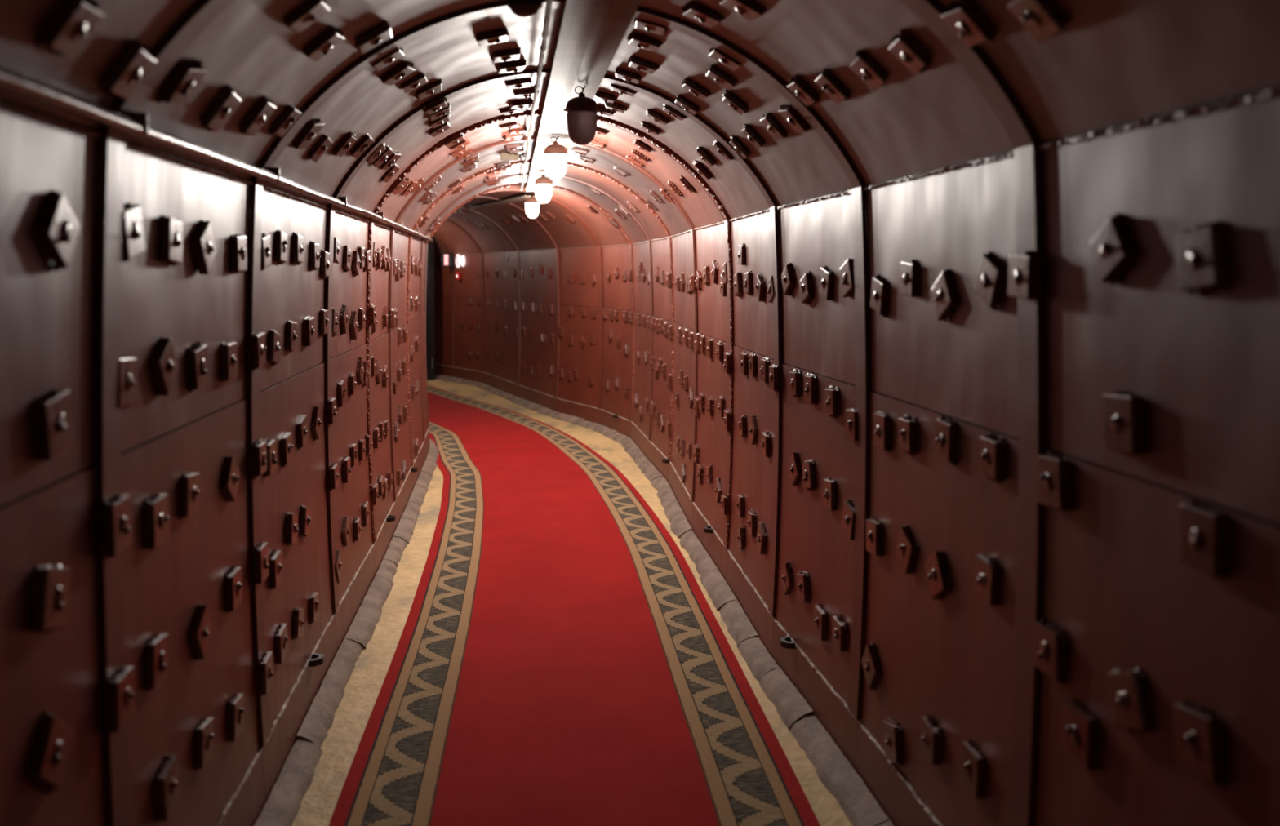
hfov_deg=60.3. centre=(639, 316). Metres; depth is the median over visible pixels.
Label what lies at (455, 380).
stone
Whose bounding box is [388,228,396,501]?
rib
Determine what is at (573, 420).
stone
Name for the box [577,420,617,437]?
stone
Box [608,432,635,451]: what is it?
stone
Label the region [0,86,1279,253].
ceiling
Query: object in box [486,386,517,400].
stone
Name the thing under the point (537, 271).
steel plate
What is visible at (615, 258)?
steel plate
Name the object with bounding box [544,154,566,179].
glass jar
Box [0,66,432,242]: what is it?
pipe
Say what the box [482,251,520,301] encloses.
steel plate
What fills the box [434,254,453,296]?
steel plate
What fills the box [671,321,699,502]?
steel plate
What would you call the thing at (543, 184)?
lamp
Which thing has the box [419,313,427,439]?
steel plate
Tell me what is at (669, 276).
rib
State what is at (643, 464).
stone
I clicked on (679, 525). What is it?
stone
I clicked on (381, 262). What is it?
steel plate
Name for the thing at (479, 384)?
stone
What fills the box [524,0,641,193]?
ceiling strip
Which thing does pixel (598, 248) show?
rib
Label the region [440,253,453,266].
box
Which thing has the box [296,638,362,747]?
stone
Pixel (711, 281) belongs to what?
steel plate
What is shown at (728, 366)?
rib
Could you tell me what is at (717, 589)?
stone
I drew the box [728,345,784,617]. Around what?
steel plate
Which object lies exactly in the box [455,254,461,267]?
round sign
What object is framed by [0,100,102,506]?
steel plate
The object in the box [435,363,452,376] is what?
plate
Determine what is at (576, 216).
rib
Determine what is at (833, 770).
stone
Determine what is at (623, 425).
plate
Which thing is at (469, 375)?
plate
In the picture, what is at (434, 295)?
wall
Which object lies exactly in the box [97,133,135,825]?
rib
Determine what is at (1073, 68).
plate
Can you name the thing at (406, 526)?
stone
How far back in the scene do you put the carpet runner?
4.32 m
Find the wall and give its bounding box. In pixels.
[434,295,1279,524]
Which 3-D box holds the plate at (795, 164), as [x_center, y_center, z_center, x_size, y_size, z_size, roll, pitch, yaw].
[-0.285,-0.695,3.790,1.970,0.558,1.263,0,2,0]
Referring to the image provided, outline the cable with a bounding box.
[520,0,552,191]
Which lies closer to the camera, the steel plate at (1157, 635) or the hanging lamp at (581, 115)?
the steel plate at (1157, 635)
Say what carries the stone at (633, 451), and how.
on the floor
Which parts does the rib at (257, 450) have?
washer plate, washer plate, washer plate, washer plate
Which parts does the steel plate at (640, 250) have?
washer plate, washer plate, washer plate, washer plate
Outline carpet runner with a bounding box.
[328,385,820,825]
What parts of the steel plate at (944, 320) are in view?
washer plate, washer plate, washer plate, washer plate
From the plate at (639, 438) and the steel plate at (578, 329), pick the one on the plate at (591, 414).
the steel plate at (578, 329)
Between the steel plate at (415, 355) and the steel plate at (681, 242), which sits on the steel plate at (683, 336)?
the steel plate at (681, 242)
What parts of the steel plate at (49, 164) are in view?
washer plate, washer plate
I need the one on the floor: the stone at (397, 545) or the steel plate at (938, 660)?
the stone at (397, 545)
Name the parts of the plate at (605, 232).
washer plate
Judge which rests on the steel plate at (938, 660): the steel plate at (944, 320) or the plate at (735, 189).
the steel plate at (944, 320)
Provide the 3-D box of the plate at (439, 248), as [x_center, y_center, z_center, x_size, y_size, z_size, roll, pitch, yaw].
[-3.750,-1.192,16.020,1.866,0.558,0.890,-2,3,-35]
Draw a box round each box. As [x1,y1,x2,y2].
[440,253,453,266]
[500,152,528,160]
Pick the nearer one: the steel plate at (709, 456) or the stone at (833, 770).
the stone at (833, 770)
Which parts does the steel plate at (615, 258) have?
washer plate, washer plate, washer plate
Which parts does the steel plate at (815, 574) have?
washer plate, washer plate, washer plate, washer plate, washer plate, washer plate, washer plate, washer plate, washer plate, washer plate, washer plate, washer plate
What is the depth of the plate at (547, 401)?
12.88 m
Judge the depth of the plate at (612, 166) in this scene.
7.26 m
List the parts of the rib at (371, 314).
washer plate, washer plate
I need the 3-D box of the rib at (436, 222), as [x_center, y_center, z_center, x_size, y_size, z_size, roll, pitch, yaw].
[-0.855,-0.900,9.059,1.886,0.551,0.116,0,2,-1]
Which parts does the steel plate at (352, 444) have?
washer plate, washer plate, washer plate, washer plate, washer plate, washer plate, washer plate, washer plate, washer plate, washer plate, washer plate, washer plate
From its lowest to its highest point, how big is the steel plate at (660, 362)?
1.031 m
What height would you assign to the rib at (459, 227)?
0.551 m
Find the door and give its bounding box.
[426,236,435,380]
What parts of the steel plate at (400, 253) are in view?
washer plate, washer plate, washer plate, washer plate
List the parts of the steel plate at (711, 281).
washer plate, washer plate, washer plate, washer plate, washer plate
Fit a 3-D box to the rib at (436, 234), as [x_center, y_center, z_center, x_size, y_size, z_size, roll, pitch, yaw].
[-3.528,-1.169,15.681,1.818,0.551,0.085,-2,3,-35]
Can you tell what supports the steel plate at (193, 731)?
on the plate at (245, 806)
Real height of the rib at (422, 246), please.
1.652 m
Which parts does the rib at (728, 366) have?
washer plate, washer plate, washer plate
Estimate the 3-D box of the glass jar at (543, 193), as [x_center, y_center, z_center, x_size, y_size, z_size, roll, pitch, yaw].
[-0.720,-0.913,8.220,0.123,0.132,0.123,0,2,0]
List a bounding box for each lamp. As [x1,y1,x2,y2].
[524,193,542,217]
[533,171,555,203]
[542,136,573,179]
[563,85,604,145]
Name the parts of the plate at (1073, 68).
washer plate, washer plate, washer plate, washer plate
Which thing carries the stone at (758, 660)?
on the floor
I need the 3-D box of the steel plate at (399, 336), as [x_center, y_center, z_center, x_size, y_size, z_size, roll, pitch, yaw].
[-1.577,0.583,7.289,0.064,1.037,1.241,0,2,-7]
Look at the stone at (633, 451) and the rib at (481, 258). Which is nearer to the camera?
the stone at (633, 451)
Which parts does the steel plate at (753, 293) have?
washer plate, washer plate, washer plate, washer plate, washer plate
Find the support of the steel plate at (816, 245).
on the steel plate at (815, 574)
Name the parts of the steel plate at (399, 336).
washer plate, washer plate, washer plate, washer plate, washer plate, washer plate, washer plate, washer plate, washer plate, washer plate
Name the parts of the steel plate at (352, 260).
washer plate, washer plate, washer plate, washer plate, washer plate, washer plate, washer plate, washer plate, washer plate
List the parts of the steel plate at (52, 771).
washer plate, washer plate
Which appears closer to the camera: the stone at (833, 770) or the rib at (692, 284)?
the stone at (833, 770)
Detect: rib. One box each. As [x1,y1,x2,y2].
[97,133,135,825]
[100,0,1039,149]
[248,181,273,746]
[251,0,865,188]
[324,207,339,612]
[327,69,777,208]
[365,221,379,542]
[368,110,730,222]
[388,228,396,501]
[391,137,694,229]
[406,235,413,465]
[408,160,671,237]
[419,240,425,440]
[422,173,650,240]
[424,243,429,427]
[426,182,632,244]
[434,232,451,253]
[444,218,482,253]
[449,266,453,366]
[459,206,518,251]
[476,195,556,248]
[479,253,484,371]
[481,189,601,246]
[515,250,519,384]
[553,248,559,397]
[596,246,603,408]
[626,244,635,421]
[647,240,653,440]
[666,235,674,460]
[688,228,697,501]
[720,219,734,548]
[768,206,781,616]
[847,186,869,719]
[1007,145,1042,825]
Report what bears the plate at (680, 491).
on the floor
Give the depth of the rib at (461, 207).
13.52 m
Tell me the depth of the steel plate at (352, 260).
5.03 m
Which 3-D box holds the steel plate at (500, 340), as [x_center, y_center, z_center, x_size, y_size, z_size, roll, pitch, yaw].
[-1.836,0.291,14.532,0.049,1.032,1.873,-1,3,-21]
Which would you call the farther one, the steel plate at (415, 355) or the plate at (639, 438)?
the plate at (639, 438)
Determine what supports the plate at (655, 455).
on the floor
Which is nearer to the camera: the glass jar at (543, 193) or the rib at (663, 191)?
the rib at (663, 191)
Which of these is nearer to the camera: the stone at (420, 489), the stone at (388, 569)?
the stone at (388, 569)
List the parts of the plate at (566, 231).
washer plate, washer plate, washer plate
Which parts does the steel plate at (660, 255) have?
washer plate, washer plate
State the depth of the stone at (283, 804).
3.36 m
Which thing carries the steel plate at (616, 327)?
on the plate at (623, 425)
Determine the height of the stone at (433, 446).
0.062 m
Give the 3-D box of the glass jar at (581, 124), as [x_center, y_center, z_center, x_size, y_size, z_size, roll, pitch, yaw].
[-0.235,-0.760,4.453,0.123,0.132,0.123,0,2,0]
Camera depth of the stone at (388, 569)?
5.80 m
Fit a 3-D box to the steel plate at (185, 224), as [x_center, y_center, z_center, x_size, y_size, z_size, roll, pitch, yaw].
[-1.069,-0.056,2.624,0.056,0.625,1.107,0,2,-6]
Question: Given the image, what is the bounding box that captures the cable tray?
[469,195,536,209]
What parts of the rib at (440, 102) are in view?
washer plate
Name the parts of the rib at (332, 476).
washer plate, washer plate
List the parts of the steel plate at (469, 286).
washer plate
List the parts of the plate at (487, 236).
washer plate, washer plate, washer plate, washer plate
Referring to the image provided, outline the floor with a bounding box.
[291,378,852,825]
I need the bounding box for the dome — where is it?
[506,0,542,17]
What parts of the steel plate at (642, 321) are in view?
washer plate, washer plate, washer plate, washer plate, washer plate, washer plate, washer plate, washer plate, washer plate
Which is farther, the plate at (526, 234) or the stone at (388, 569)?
the plate at (526, 234)
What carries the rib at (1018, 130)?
attached to the plate at (898, 102)
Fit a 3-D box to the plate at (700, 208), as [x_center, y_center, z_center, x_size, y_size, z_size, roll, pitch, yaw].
[-0.525,-0.787,6.043,1.971,0.558,1.134,0,2,0]
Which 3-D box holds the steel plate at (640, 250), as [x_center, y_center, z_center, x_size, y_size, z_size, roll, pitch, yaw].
[0.016,-0.342,9.655,0.053,0.625,1.203,0,2,-8]
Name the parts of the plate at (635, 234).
washer plate, washer plate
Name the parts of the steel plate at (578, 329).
washer plate, washer plate, washer plate, washer plate, washer plate, washer plate, washer plate, washer plate, washer plate, washer plate, washer plate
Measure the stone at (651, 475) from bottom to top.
0.061 m
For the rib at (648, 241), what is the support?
attached to the steel plate at (642, 321)
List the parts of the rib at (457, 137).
washer plate, washer plate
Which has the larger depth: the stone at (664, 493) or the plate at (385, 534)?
the stone at (664, 493)
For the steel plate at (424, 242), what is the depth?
9.55 m
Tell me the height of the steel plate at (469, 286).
0.625 m
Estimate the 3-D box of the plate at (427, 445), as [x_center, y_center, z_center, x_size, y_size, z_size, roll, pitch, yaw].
[-1.840,1.114,9.469,0.034,0.205,0.778,0,2,-8]
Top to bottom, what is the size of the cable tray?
0.016 m
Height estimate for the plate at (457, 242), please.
0.558 m
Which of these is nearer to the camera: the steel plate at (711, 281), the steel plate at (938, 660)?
the steel plate at (938, 660)
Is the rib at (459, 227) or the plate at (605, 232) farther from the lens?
the rib at (459, 227)
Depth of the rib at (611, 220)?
10.09 m
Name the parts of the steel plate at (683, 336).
washer plate, washer plate, washer plate, washer plate, washer plate, washer plate, washer plate, washer plate, washer plate, washer plate, washer plate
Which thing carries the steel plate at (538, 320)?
on the plate at (547, 401)
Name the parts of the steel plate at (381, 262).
washer plate, washer plate, washer plate, washer plate, washer plate, washer plate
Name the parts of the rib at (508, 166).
washer plate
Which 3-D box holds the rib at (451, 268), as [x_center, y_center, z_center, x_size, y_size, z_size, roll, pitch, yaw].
[-2.783,-0.093,16.247,0.033,1.652,0.088,-2,3,-33]
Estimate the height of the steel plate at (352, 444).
1.030 m
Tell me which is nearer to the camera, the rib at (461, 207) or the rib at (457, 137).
the rib at (457, 137)
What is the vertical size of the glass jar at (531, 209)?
0.132 m
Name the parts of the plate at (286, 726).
wall bracket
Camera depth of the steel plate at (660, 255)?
8.63 m
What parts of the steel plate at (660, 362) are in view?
washer plate, washer plate, washer plate, washer plate, washer plate, washer plate, washer plate, washer plate, washer plate, washer plate, washer plate, washer plate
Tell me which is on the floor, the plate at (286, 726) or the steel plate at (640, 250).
the plate at (286, 726)
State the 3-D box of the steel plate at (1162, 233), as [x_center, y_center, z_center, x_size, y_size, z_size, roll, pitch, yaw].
[0.890,-0.019,1.716,0.054,0.625,1.110,0,2,-7]
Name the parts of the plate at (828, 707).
wall bracket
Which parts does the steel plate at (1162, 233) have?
washer plate, washer plate, washer plate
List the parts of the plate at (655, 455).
wall bracket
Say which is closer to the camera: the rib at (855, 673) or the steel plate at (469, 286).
the rib at (855, 673)
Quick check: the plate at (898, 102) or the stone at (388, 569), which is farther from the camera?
the stone at (388, 569)
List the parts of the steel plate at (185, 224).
washer plate, washer plate, washer plate, washer plate, washer plate, washer plate, washer plate, washer plate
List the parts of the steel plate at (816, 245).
washer plate, washer plate, washer plate, washer plate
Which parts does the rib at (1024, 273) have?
washer plate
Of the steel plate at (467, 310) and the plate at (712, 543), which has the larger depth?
the steel plate at (467, 310)
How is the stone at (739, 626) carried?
on the floor
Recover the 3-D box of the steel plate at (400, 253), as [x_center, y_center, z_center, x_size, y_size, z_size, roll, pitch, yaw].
[-1.581,-0.244,7.255,0.053,0.624,1.241,0,2,-7]
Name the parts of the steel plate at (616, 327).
washer plate, washer plate, washer plate, washer plate, washer plate, washer plate, washer plate, washer plate, washer plate, washer plate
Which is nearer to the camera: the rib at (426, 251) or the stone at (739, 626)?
the stone at (739, 626)
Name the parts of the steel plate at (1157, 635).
washer plate, washer plate, washer plate, washer plate, washer plate, washer plate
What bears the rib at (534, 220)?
attached to the plate at (526, 234)
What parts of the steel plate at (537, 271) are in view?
washer plate, washer plate, washer plate, washer plate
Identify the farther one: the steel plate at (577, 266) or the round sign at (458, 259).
the round sign at (458, 259)
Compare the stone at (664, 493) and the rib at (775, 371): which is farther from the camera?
the stone at (664, 493)
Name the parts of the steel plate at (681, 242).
washer plate, washer plate, washer plate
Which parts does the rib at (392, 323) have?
washer plate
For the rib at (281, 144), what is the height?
0.551 m
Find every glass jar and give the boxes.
[525,203,538,217]
[535,185,551,203]
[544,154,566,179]
[566,110,596,145]
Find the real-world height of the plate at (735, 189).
0.558 m
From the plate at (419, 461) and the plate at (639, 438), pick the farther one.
the plate at (639, 438)
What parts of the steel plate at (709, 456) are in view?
washer plate, washer plate, washer plate, washer plate, washer plate, washer plate, washer plate, washer plate, washer plate, washer plate, washer plate, washer plate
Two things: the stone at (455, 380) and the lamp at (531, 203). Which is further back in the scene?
the stone at (455, 380)
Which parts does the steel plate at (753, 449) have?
washer plate, washer plate, washer plate, washer plate, washer plate, washer plate, washer plate, washer plate, washer plate, washer plate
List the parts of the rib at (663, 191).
washer plate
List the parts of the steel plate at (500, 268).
washer plate, washer plate, washer plate, washer plate, washer plate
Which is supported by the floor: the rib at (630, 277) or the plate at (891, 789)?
the plate at (891, 789)
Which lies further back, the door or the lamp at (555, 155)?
the door
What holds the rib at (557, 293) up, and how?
attached to the steel plate at (538, 320)
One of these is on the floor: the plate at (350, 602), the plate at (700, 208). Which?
the plate at (350, 602)
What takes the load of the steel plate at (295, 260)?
on the steel plate at (297, 588)
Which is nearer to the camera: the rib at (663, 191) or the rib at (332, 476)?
the rib at (332, 476)
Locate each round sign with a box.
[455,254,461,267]
[461,255,465,266]
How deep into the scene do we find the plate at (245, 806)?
3.07 m
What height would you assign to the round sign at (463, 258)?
0.160 m
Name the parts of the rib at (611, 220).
washer plate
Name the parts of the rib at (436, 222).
washer plate, washer plate, washer plate, washer plate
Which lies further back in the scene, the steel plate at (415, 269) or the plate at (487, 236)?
the plate at (487, 236)
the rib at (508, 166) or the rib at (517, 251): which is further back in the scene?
the rib at (517, 251)
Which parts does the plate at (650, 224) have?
washer plate, washer plate, washer plate, washer plate, washer plate, washer plate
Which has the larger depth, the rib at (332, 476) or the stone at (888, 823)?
the rib at (332, 476)
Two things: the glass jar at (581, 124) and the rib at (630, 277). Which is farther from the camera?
the rib at (630, 277)
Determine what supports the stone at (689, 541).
on the floor
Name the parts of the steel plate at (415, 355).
washer plate, washer plate, washer plate, washer plate, washer plate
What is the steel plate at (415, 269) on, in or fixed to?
on the steel plate at (415, 355)
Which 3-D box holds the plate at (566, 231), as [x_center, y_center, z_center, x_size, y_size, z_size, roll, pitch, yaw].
[-1.464,-0.998,11.226,1.872,0.558,1.094,-1,3,-27]
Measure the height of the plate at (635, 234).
0.558 m
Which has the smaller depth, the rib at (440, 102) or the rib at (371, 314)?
the rib at (440, 102)
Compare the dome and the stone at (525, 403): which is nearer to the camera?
the dome
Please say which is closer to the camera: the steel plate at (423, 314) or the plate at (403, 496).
the plate at (403, 496)
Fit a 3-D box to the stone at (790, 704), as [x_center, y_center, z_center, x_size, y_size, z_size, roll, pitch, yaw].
[0.532,1.406,4.076,0.092,0.068,0.446,0,2,-8]
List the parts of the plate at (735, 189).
washer plate, washer plate, washer plate, washer plate, washer plate, washer plate, washer plate, washer plate, washer plate, washer plate, washer plate, washer plate, washer plate, washer plate, washer plate, washer plate, washer plate, washer plate, washer plate, washer plate, washer plate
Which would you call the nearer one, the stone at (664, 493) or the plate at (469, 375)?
the stone at (664, 493)
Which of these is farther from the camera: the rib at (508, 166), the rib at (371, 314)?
the rib at (508, 166)
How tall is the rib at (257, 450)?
1.652 m
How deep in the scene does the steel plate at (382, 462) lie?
6.18 m
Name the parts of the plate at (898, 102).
washer plate, washer plate, washer plate, washer plate, washer plate, washer plate, washer plate, washer plate, washer plate, washer plate, washer plate, washer plate, washer plate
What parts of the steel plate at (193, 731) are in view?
washer plate, washer plate, washer plate, washer plate, washer plate, washer plate, washer plate, washer plate, washer plate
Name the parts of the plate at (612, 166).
washer plate, washer plate, washer plate, washer plate, washer plate, washer plate, washer plate, washer plate, washer plate, washer plate, washer plate, washer plate, washer plate, washer plate, washer plate, washer plate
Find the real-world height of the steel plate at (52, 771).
1.030 m
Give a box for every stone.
[253,739,322,825]
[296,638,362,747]
[344,574,394,648]
[376,558,397,582]
[383,536,407,567]
[393,501,421,544]
[408,471,432,506]
[421,448,438,477]
[429,438,438,452]
[435,374,466,383]
[460,379,491,391]
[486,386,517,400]
[511,396,543,411]
[536,407,584,425]
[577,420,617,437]
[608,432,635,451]
[625,444,644,460]
[633,454,656,474]
[644,470,662,482]
[650,476,675,505]
[662,498,692,538]
[680,530,717,576]
[699,568,736,610]
[719,599,758,647]
[737,636,778,681]
[759,666,813,729]
[790,715,888,825]
[875,819,893,825]
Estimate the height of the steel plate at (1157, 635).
1.030 m
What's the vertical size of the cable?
0.026 m
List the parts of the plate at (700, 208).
washer plate, washer plate, washer plate, washer plate, washer plate, washer plate, washer plate, washer plate, washer plate, washer plate, washer plate, washer plate, washer plate, washer plate, washer plate, washer plate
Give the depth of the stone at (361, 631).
5.07 m
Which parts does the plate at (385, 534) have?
wall bracket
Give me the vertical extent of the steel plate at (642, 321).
1.030 m
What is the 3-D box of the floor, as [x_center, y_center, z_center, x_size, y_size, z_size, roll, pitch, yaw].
[-1.186,1.327,7.991,3.564,0.100,18.623,-1,2,-13]
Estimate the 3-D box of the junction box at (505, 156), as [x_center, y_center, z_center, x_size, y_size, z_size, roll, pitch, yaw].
[-0.826,-1.054,7.267,0.188,0.045,0.100,0,2,-7]
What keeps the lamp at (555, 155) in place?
hanging from the ceiling strip
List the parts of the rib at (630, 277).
washer plate, washer plate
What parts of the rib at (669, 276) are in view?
washer plate, washer plate, washer plate, washer plate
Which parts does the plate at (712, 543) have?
wall bracket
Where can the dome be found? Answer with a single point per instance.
(521, 8)
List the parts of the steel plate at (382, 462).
washer plate, washer plate, washer plate, washer plate, washer plate, washer plate, washer plate, washer plate, washer plate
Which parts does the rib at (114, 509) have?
washer plate, washer plate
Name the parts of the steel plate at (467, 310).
washer plate, washer plate, washer plate, washer plate, washer plate, washer plate, washer plate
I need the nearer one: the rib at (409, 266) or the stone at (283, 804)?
the stone at (283, 804)
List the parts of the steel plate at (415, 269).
washer plate, washer plate, washer plate, washer plate, washer plate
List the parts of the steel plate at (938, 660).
washer plate, washer plate, washer plate, washer plate, washer plate, washer plate, washer plate, washer plate, washer plate, washer plate, washer plate, washer plate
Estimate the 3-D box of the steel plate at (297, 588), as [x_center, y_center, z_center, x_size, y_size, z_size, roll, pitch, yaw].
[-1.194,0.726,3.847,0.059,1.030,1.270,0,2,-6]
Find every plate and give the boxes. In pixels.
[0,0,1279,143]
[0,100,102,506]
[0,466,106,825]
[89,399,259,825]
[93,136,253,463]
[98,0,1039,186]
[215,746,266,825]
[243,362,333,746]
[245,184,329,397]
[250,0,866,206]
[260,613,337,802]
[323,209,371,361]
[323,343,373,613]
[327,68,777,220]
[333,542,376,651]
[371,222,391,340]
[371,333,393,533]
[373,115,724,228]
[373,502,396,573]
[386,323,411,502]
[387,230,409,332]
[391,137,694,235]
[394,466,417,526]
[406,236,422,320]
[409,316,423,459]
[411,441,425,486]
[412,163,667,239]
[419,241,426,314]
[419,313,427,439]
[421,173,650,244]
[423,428,430,459]
[432,231,451,254]
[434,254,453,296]
[434,296,453,366]
[435,220,480,253]
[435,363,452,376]
[447,208,518,253]
[452,366,483,382]
[453,253,484,297]
[453,297,484,371]
[461,195,557,250]
[480,189,598,248]
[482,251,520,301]
[482,372,518,396]
[483,297,521,383]
[496,185,626,245]
[517,384,556,411]
[518,248,559,304]
[519,302,559,398]
[556,398,600,424]
[557,246,604,307]
[557,305,603,408]
[600,244,634,310]
[600,408,631,437]
[601,307,630,419]
[630,421,649,460]
[631,240,653,315]
[631,311,653,440]
[648,440,671,482]
[649,237,670,319]
[649,316,671,461]
[668,462,693,526]
[670,230,697,332]
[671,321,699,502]
[691,502,728,580]
[693,221,733,342]
[693,333,728,549]
[725,549,774,655]
[728,208,782,362]
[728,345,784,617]
[771,617,860,769]
[775,363,872,719]
[776,190,871,389]
[854,720,942,825]
[860,391,1049,825]
[862,145,1045,446]
[1034,448,1279,825]
[1036,86,1279,524]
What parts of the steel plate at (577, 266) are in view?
washer plate, washer plate, washer plate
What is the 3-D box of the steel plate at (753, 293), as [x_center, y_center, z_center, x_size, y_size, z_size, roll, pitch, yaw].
[0.506,-0.150,4.949,0.053,0.624,1.096,0,2,-5]
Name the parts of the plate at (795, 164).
washer plate, washer plate, washer plate, washer plate, washer plate, washer plate, washer plate, washer plate, washer plate, washer plate, washer plate, washer plate, washer plate, washer plate, washer plate, washer plate, washer plate, washer plate, washer plate, washer plate, washer plate, washer plate, washer plate, washer plate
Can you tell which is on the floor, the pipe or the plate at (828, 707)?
the plate at (828, 707)
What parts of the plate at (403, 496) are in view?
wall bracket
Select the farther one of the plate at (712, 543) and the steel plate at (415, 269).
the steel plate at (415, 269)
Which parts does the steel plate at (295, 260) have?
washer plate, washer plate, washer plate, washer plate, washer plate, washer plate, washer plate, washer plate, washer plate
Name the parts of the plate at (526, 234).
washer plate, washer plate, washer plate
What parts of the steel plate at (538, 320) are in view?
washer plate, washer plate, washer plate, washer plate, washer plate, washer plate, washer plate, washer plate, washer plate, washer plate, washer plate, washer plate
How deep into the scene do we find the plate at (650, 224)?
8.55 m
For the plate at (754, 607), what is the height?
0.205 m
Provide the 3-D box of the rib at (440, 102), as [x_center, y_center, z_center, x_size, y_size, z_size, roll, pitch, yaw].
[-0.359,-0.712,4.445,1.819,0.551,0.108,0,2,1]
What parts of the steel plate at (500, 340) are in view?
washer plate, washer plate, washer plate, washer plate, washer plate, washer plate, washer plate, washer plate, washer plate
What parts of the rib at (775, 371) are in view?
washer plate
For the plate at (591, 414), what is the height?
0.206 m
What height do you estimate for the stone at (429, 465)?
0.065 m
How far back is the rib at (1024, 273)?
2.32 m
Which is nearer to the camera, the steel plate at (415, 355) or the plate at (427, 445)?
the steel plate at (415, 355)
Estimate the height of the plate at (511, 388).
0.206 m
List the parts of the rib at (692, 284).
washer plate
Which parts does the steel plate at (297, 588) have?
washer plate, washer plate, washer plate, washer plate, washer plate, washer plate, washer plate, washer plate, washer plate, washer plate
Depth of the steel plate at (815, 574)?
3.90 m
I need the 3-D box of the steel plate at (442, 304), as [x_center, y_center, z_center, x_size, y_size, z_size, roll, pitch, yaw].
[-2.992,0.208,16.605,0.038,1.030,0.888,-2,3,-33]

